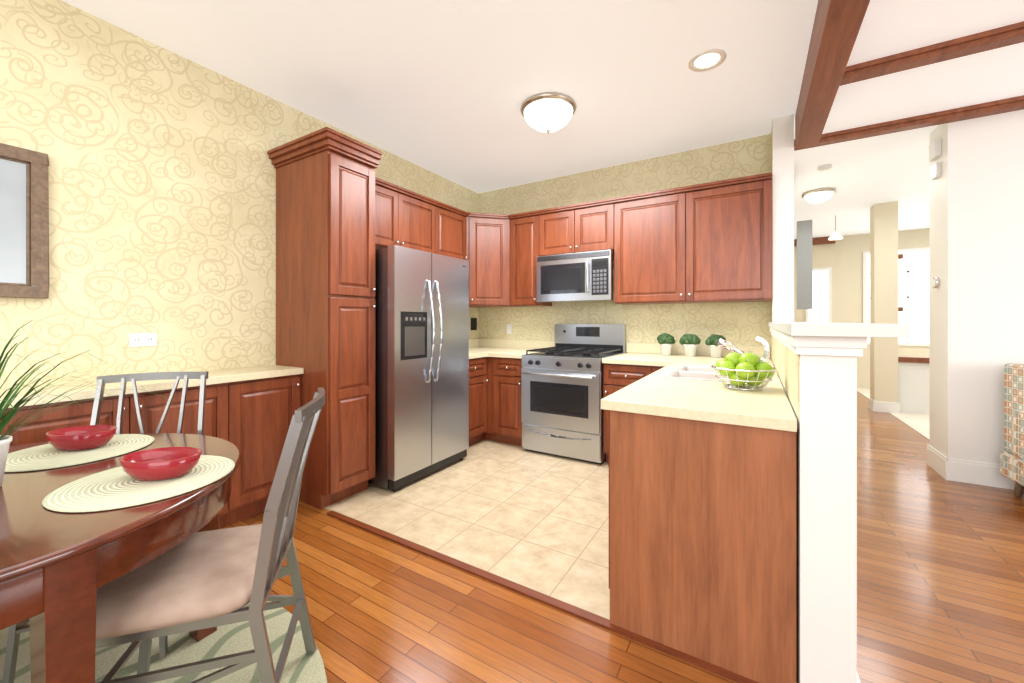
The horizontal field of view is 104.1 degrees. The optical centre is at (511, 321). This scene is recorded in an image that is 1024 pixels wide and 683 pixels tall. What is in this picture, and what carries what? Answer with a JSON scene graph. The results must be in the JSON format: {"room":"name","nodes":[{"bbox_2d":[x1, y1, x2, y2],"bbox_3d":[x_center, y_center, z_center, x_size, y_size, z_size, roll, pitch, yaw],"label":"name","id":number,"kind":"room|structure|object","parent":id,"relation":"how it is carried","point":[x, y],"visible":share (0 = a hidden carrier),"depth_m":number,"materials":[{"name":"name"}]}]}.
{"room":"kitchen","nodes":[
{"label":"kitchen","id":0,"kind":"room"},
{"bbox_2d":[0,0,477,389],"bbox_3d":[-2.533,-0.185,1.642,0.120,2.830,8.180,0,0,31],"label":"wall","id":1,"kind":"structure","parent":0,"point":[162,194],"depth_m":2.25,"materials":[{"name":"paper"}]},
{"bbox_2d":[0,143,48,298],"bbox_3d":[-2.429,-0.460,1.667,0.033,0.700,0.656,0,0,31],"label":"mirror","id":2,"kind":"object","parent":1,"relation":"attached to","point":[24,225],"visible":0.98,"depth_m":1.88,"materials":[{"name":"brown wood"}]},
{"bbox_2d":[129,333,156,346],"bbox_3d":[-2.083,0.105,2.258,0.008,0.074,0.120,0,0,31],"label":"electrical outlet","id":3,"kind":"object","parent":1,"relation":"attached to","point":[141,339],"visible":1,"depth_m":2.25,"materials":[{"name":"white plastic"}]},
{"bbox_2d":[375,177,517,307],"bbox_3d":[-0.684,-0.664,3.937,0.660,0.993,2.098,0,0,31],"label":"upper cabinet","id":4,"kind":"object","parent":1,"relation":"attached to","point":[479,242],"visible":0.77,"depth_m":3.54,"materials":[{"name":"brown wood"}]},
{"bbox_2d":[471,318,476,329],"bbox_3d":[-0.469,0.035,4.899,0.029,0.150,0.090,0,0,31],"label":"outlet","id":5,"kind":"object","parent":1,"relation":"attached to","point":[473,323],"visible":0.93,"depth_m":4.88,"materials":[{"name":"black plastic"}]},
{"bbox_2d":[61,0,1023,238],"bbox_3d":[3.242,-1.625,1.542,10.057,0.050,14.000,0,0,31],"label":"ceiling","id":6,"kind":"structure","parent":0,"point":[446,89],"depth_m":2.60,"materials":[{"name":"white paint"}]},
{"bbox_2d":[520,92,576,133],"bbox_3d":[0.272,-1.502,2.993,0.420,0.195,0.420,0,0,31],"label":"ceiling light","id":7,"kind":"object","parent":6,"relation":"attached to","point":[547,112],"visible":1,"depth_m":2.88,"materials":[{"name":"white glass"}]},
{"bbox_2d":[688,48,725,71],"bbox_3d":[1.195,-1.596,2.447,0.210,0.008,0.210,0,0,31],"label":"recessed light","id":8,"kind":"object","parent":6,"relation":"in","point":[707,60],"visible":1,"depth_m":2.44,"materials":[{"name":"white glass"}]},
{"bbox_2d":[802,187,835,203],"bbox_3d":[3.797,-1.532,4.948,0.340,0.135,0.340,0,0,31],"label":"ceiling light","id":9,"kind":"object","parent":6,"relation":"attached to","point":[818,195],"visible":1,"depth_m":4.86,"materials":[{"name":"white glass"}]},
{"bbox_2d":[817,164,831,170],"bbox_3d":[3.227,-1.582,4.124,0.120,0.036,0.120,0,0,31],"label":"smoke detector","id":10,"kind":"object","parent":6,"relation":"attached to","point":[824,167],"visible":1,"depth_m":4.09,"materials":[{"name":"white plastic"}]},
{"bbox_2d":[795,0,869,148],"bbox_3d":[0.242,-1.470,-0.264,0.143,0.260,7.800,0,0,31],"label":"beam","id":11,"kind":"structure","parent":6,"relation":"attached to","point":[837,24],"depth_m":2.11,"materials":[{"name":"brown wood"}]},
{"bbox_2d":[828,215,842,239],"bbox_3d":[4.892,-1.419,6.038,0.180,0.362,0.175,0,0,31],"label":"pendant light","id":12,"kind":"object","parent":6,"relation":"hanging from","point":[835,235],"depth_m":6.01,"materials":[{"name":"white glass"}]},
{"bbox_2d":[794,95,1023,150],"bbox_3d":[5.361,-1.569,1.834,6.736,0.067,0.107,0,0,31],"label":"beam","id":13,"kind":"structure","parent":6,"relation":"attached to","point":[960,114],"depth_m":3.10,"materials":[{"name":"brown wood"}]},
{"bbox_2d":[840,21,1023,85],"bbox_3d":[4.879,-1.567,0.894,6.585,0.065,0.120,0,0,31],"label":"beam","id":14,"kind":"structure","parent":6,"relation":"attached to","point":[1000,37],"depth_m":2.32,"materials":[{"name":"brown wood"}]},
{"bbox_2d":[323,439,796,682],"bbox_3d":[0.246,1.224,3.137,3.081,0.011,2.500,0,0,31],"label":"floor","id":15,"kind":"structure","parent":0,"point":[524,522],"depth_m":2.43,"materials":[{"name":"beige tile"}]},
{"bbox_2d":[267,127,381,509],"bbox_3d":[-1.331,0.012,2.840,0.692,2.436,0.440,0,0,31],"label":"pantry","id":16,"kind":"object","parent":15,"relation":"on","point":[325,259],"visible":0.96,"depth_m":2.69,"materials":[{"name":"brown wood"}]},
{"bbox_2d":[368,245,468,491],"bbox_3d":[-0.900,0.345,3.352,0.838,1.763,0.854,0,0,31],"label":"fridge","id":17,"kind":"object","parent":15,"relation":"on","point":[422,364],"visible":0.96,"depth_m":3.01,"materials":[{"name":"silver metal"}]},
{"bbox_2d":[469,338,554,445],"bbox_3d":[-0.275,0.723,4.203,1.083,1.015,1.218,0,0,31],"label":"base cabinet","id":18,"kind":"object","parent":15,"relation":"on","point":[495,366],"visible":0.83,"depth_m":3.94,"materials":[{"name":"brown wood"}]},
{"bbox_2d":[521,324,625,464],"bbox_3d":[0.602,0.630,3.862,0.762,1.200,0.853,0,0,31],"label":"range","id":19,"kind":"object","parent":15,"relation":"on","point":[562,384],"visible":0.96,"depth_m":3.58,"materials":[{"name":"silver metal"}]},
{"bbox_2d":[601,342,796,682],"bbox_3d":[1.037,0.723,2.659,1.224,1.015,2.498,0,0,31],"label":"base cabinet","id":20,"kind":"object","parent":15,"relation":"on","point":[701,458],"visible":0.98,"depth_m":1.45,"materials":[{"name":"brown wood"}]},
{"bbox_2d":[657,333,675,355],"bbox_3d":[1.419,0.210,3.674,0.153,0.207,0.166,0,0,31],"label":"potted plant","id":21,"kind":"object","parent":20,"relation":"on","point":[666,341],"visible":1,"depth_m":3.63,"materials":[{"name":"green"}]},
{"bbox_2d":[679,334,700,356],"bbox_3d":[1.595,0.213,3.574,0.175,0.201,0.166,0,0,31],"label":"potted plant","id":22,"kind":"object","parent":20,"relation":"on","point":[690,342],"visible":1,"depth_m":3.53,"materials":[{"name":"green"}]},
{"bbox_2d":[705,334,725,357],"bbox_3d":[1.768,0.212,3.462,0.168,0.203,0.168,0,0,31],"label":"potted plant","id":23,"kind":"object","parent":20,"relation":"on","point":[714,348],"visible":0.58,"depth_m":3.43,"materials":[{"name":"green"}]},
{"bbox_2d":[716,336,768,363],"bbox_3d":[1.366,0.201,2.367,0.280,0.225,0.060,0,0,27],"label":"faucet","id":24,"kind":"object","parent":20,"relation":"on","point":[724,344],"visible":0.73,"depth_m":2.37,"materials":[{"name":"silver metal"}]},
{"bbox_2d":[711,350,777,390],"bbox_3d":[1.087,0.224,1.879,0.273,0.178,0.273,0,0,31],"label":"fruit bowl","id":25,"kind":"object","parent":20,"relation":"on","point":[753,370],"visible":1,"depth_m":1.82,"materials":[{"name":"green food"}]},
{"bbox_2d":[220,391,1023,682],"bbox_3d":[3.242,1.255,1.542,10.057,0.050,14.000,0,0,31],"label":"floor","id":26,"kind":"structure","parent":0,"point":[940,578],"depth_m":1.73,"materials":[{"name":"brown wood"}]},
{"bbox_2d":[0,365,303,528],"bbox_3d":[-2.007,0.772,2.040,0.360,0.915,1.746,0,0,31],"label":"base cabinet","id":27,"kind":"object","parent":26,"relation":"on","point":[249,412],"visible":0.35,"depth_m":2.31,"materials":[{"name":"brown wood"}]},
{"bbox_2d":[0,601,326,682],"bbox_3d":[-1.464,1.224,0.865,1.940,0.011,1.940,0,0,31],"label":"rug","id":28,"kind":"object","parent":26,"relation":"on","point":[301,666],"visible":0.23,"depth_m":1.46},
{"bbox_2d":[2,372,207,682],"bbox_3d":[-1.556,0.728,1.620,0.436,0.974,0.585,0,0,-24],"label":"chair","id":29,"kind":"object","parent":28,"relation":"on","point":[14,632],"visible":0.29,"depth_m":1.80,"materials":[{"name":"silver metal"}]},
{"bbox_2d":[0,433,240,682],"bbox_3d":[-1.459,0.844,1.084,1.200,0.747,1.200,0,0,31],"label":"table","id":30,"kind":"object","parent":28,"relation":"on","point":[57,569],"visible":0.69,"depth_m":0.90,"materials":[{"name":"brown wood"}]},
{"bbox_2d":[5,434,153,471],"bbox_3d":[-1.569,0.466,1.443,0.414,0.004,0.414,0,0,31],"label":"placemat","id":31,"kind":"object","parent":30,"relation":"on","point":[43,457],"visible":0.75,"depth_m":1.39,"materials":[{"name":"beige fabric"}]},
{"bbox_2d":[45,425,116,450],"bbox_3d":[-1.578,0.431,1.466,0.197,0.064,0.167,0,0,31],"label":"bowl","id":32,"kind":"object","parent":31,"relation":"on","point":[79,438],"visible":1,"depth_m":1.43,"materials":[{"name":"red ceramic"}]},
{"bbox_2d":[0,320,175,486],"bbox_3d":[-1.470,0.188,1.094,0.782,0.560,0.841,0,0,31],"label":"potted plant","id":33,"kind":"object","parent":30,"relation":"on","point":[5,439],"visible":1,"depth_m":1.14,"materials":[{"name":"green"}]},
{"bbox_2d":[42,455,234,512],"bbox_3d":[-1.072,0.466,1.183,0.414,0.004,0.414,0,0,31],"label":"placemat","id":34,"kind":"object","parent":30,"relation":"on","point":[115,488],"visible":0.75,"depth_m":1.11,"materials":[{"name":"beige fabric"}]},
{"bbox_2d":[119,447,201,480],"bbox_3d":[-1.051,0.431,1.199,0.197,0.064,0.167,0,0,31],"label":"bowl","id":35,"kind":"object","parent":34,"relation":"on","point":[159,464],"visible":1,"depth_m":1.17,"materials":[{"name":"red ceramic"}]},
{"bbox_2d":[96,387,325,682],"bbox_3d":[-0.890,0.728,1.207,0.585,0.974,0.436,0,0,-18],"label":"chair","id":36,"kind":"object","parent":28,"relation":"on","point":[206,579],"visible":0.85,"depth_m":1.08,"materials":[{"name":"beige fabric"}]},
{"bbox_2d":[1000,363,1023,496],"bbox_3d":[3.722,0.765,2.315,0.881,0.930,0.860,0,0,23],"label":"armchair","id":37,"kind":"object","parent":26,"relation":"on","point":[1012,463],"visible":1,"depth_m":2.77,"materials":[{"name":"multicoloured fabric"}]},
{"bbox_2d":[478,134,770,357],"bbox_3d":[0.934,-0.185,4.252,3.341,2.830,0.120,0,0,31],"label":"wall","id":38,"kind":"structure","parent":0,"point":[740,323],"depth_m":3.97,"materials":[{"name":"paper"}]},
{"bbox_2d":[506,324,511,333],"bbox_3d":[-0.034,0.095,4.764,0.072,0.114,0.008,0,0,31],"label":"electrical outlet","id":39,"kind":"object","parent":38,"relation":"attached to","point":[508,328],"visible":1,"depth_m":4.76,"materials":[{"name":"white plastic"}]},
{"bbox_2d":[508,210,539,306],"bbox_3d":[0.205,-0.664,4.416,0.360,0.993,0.355,0,0,31],"label":"upper cabinet","id":40,"kind":"object","parent":38,"relation":"attached to","point":[525,226],"depth_m":4.28,"materials":[{"name":"brown wood"}]},
{"bbox_2d":[540,198,623,306],"bbox_3d":[0.701,-0.664,4.116,0.800,0.993,0.355,0,0,31],"label":"upper cabinet","id":41,"kind":"object","parent":38,"relation":"attached to","point":[587,226],"depth_m":3.96,"materials":[{"name":"brown wood"}]},
{"bbox_2d":[536,250,612,301],"bbox_3d":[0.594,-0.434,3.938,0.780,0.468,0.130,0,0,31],"label":"microwave","id":42,"kind":"object","parent":41,"relation":"attached to","point":[584,276],"visible":1,"depth_m":3.90,"materials":[{"name":"silver metal"}]},
{"bbox_2d":[616,186,687,304],"bbox_3d":[1.312,-0.664,3.745,0.628,0.993,0.355,0,0,31],"label":"upper cabinet","id":43,"kind":"object","parent":38,"relation":"attached to","point":[652,227],"depth_m":3.60,"materials":[{"name":"brown wood"}]},
{"bbox_2d":[688,172,771,302],"bbox_3d":[1.849,-0.664,3.419,0.630,0.993,0.355,0,0,31],"label":"upper cabinet","id":44,"kind":"object","parent":38,"relation":"attached to","point":[709,242],"depth_m":3.28,"materials":[{"name":"brown wood"}]},
{"bbox_2d":[768,114,909,682],"bbox_3d":[1.635,-0.185,2.254,0.266,2.832,2.571,0,0,31],"label":"wall","id":45,"kind":"structure","parent":0,"point":[814,364],"depth_m":1.24,"materials":[{"name":"white paint"}]},
{"bbox_2d":[794,228,929,387],"bbox_3d":[6.696,-0.185,7.236,10.057,2.830,0.120,0,0,31],"label":"wall","id":46,"kind":"structure","parent":0,"point":[843,258],"depth_m":7.41,"materials":[{"name":"beige paint"}]},
{"bbox_2d":[797,220,811,308],"bbox_3d":[4.160,-0.800,5.681,0.180,1.260,0.030,0,0,31],"label":"picture","id":47,"kind":"object","parent":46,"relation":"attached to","point":[804,264],"visible":1,"depth_m":5.67,"materials":[{"name":"grey"}]},
{"bbox_2d":[794,236,834,245],"bbox_3d":[5.673,-1.535,7.752,0.942,0.130,0.060,0,0,31],"label":"crown molding","id":48,"kind":"structure","parent":46,"relation":"attached to","point":[819,240],"depth_m":7.59,"materials":[{"name":"brown wood"}]},
{"bbox_2d":[806,247,929,345],"bbox_3d":[7.706,-0.145,6.533,4.700,2.250,0.035,0,0,31],"label":"window","id":49,"kind":"structure","parent":46,"relation":"in","point":[914,283],"depth_m":7.01,"materials":[{"name":"white glass"}]},
{"bbox_2d":[857,388,929,439],"bbox_3d":[7.488,1.228,4.101,5.450,0.005,5.220,0,0,31],"label":"floor","id":50,"kind":"structure","parent":0,"point":[919,423],"depth_m":4.98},
{"bbox_2d":[868,201,929,414],"bbox_3d":[6.323,-0.185,4.749,3.115,2.830,0.270,0,0,31],"label":"wall","id":51,"kind":"structure","parent":0,"point":[898,384],"depth_m":5.37,"materials":[{"name":"beige paint"}]},
{"bbox_2d":[930,109,1023,463],"bbox_3d":[5.922,-0.185,1.776,5.717,2.830,0.380,0,0,31],"label":"wall","id":52,"kind":"structure","parent":0,"point":[977,262],"depth_m":3.02,"materials":[{"name":"white paint"}]},
{"bbox_2d":[929,138,941,179],"bbox_3d":[3.462,-1.320,3.269,0.038,0.300,0.140,0,0,31],"label":"door chime","id":53,"kind":"object","parent":52,"relation":"attached to","point":[935,149],"visible":1,"depth_m":3.23,"materials":[{"name":"white plastic"}]},
{"bbox_2d":[932,277,939,287],"bbox_3d":[3.472,-0.315,3.274,0.025,0.090,0.090,0,0,31],"label":"thermostat","id":54,"kind":"object","parent":52,"relation":"attached to","point":[935,282],"visible":1,"depth_m":3.25,"materials":[{"name":"white plastic"}]},
{"bbox_2d":[927,445,1014,489],"bbox_3d":[5.915,1.145,1.779,5.736,0.170,0.412,0,0,31],"label":"baseboard","id":55,"kind":"structure","parent":52,"relation":"attached to","point":[967,471],"depth_m":3.03,"materials":[{"name":"white wood"}]}
]}

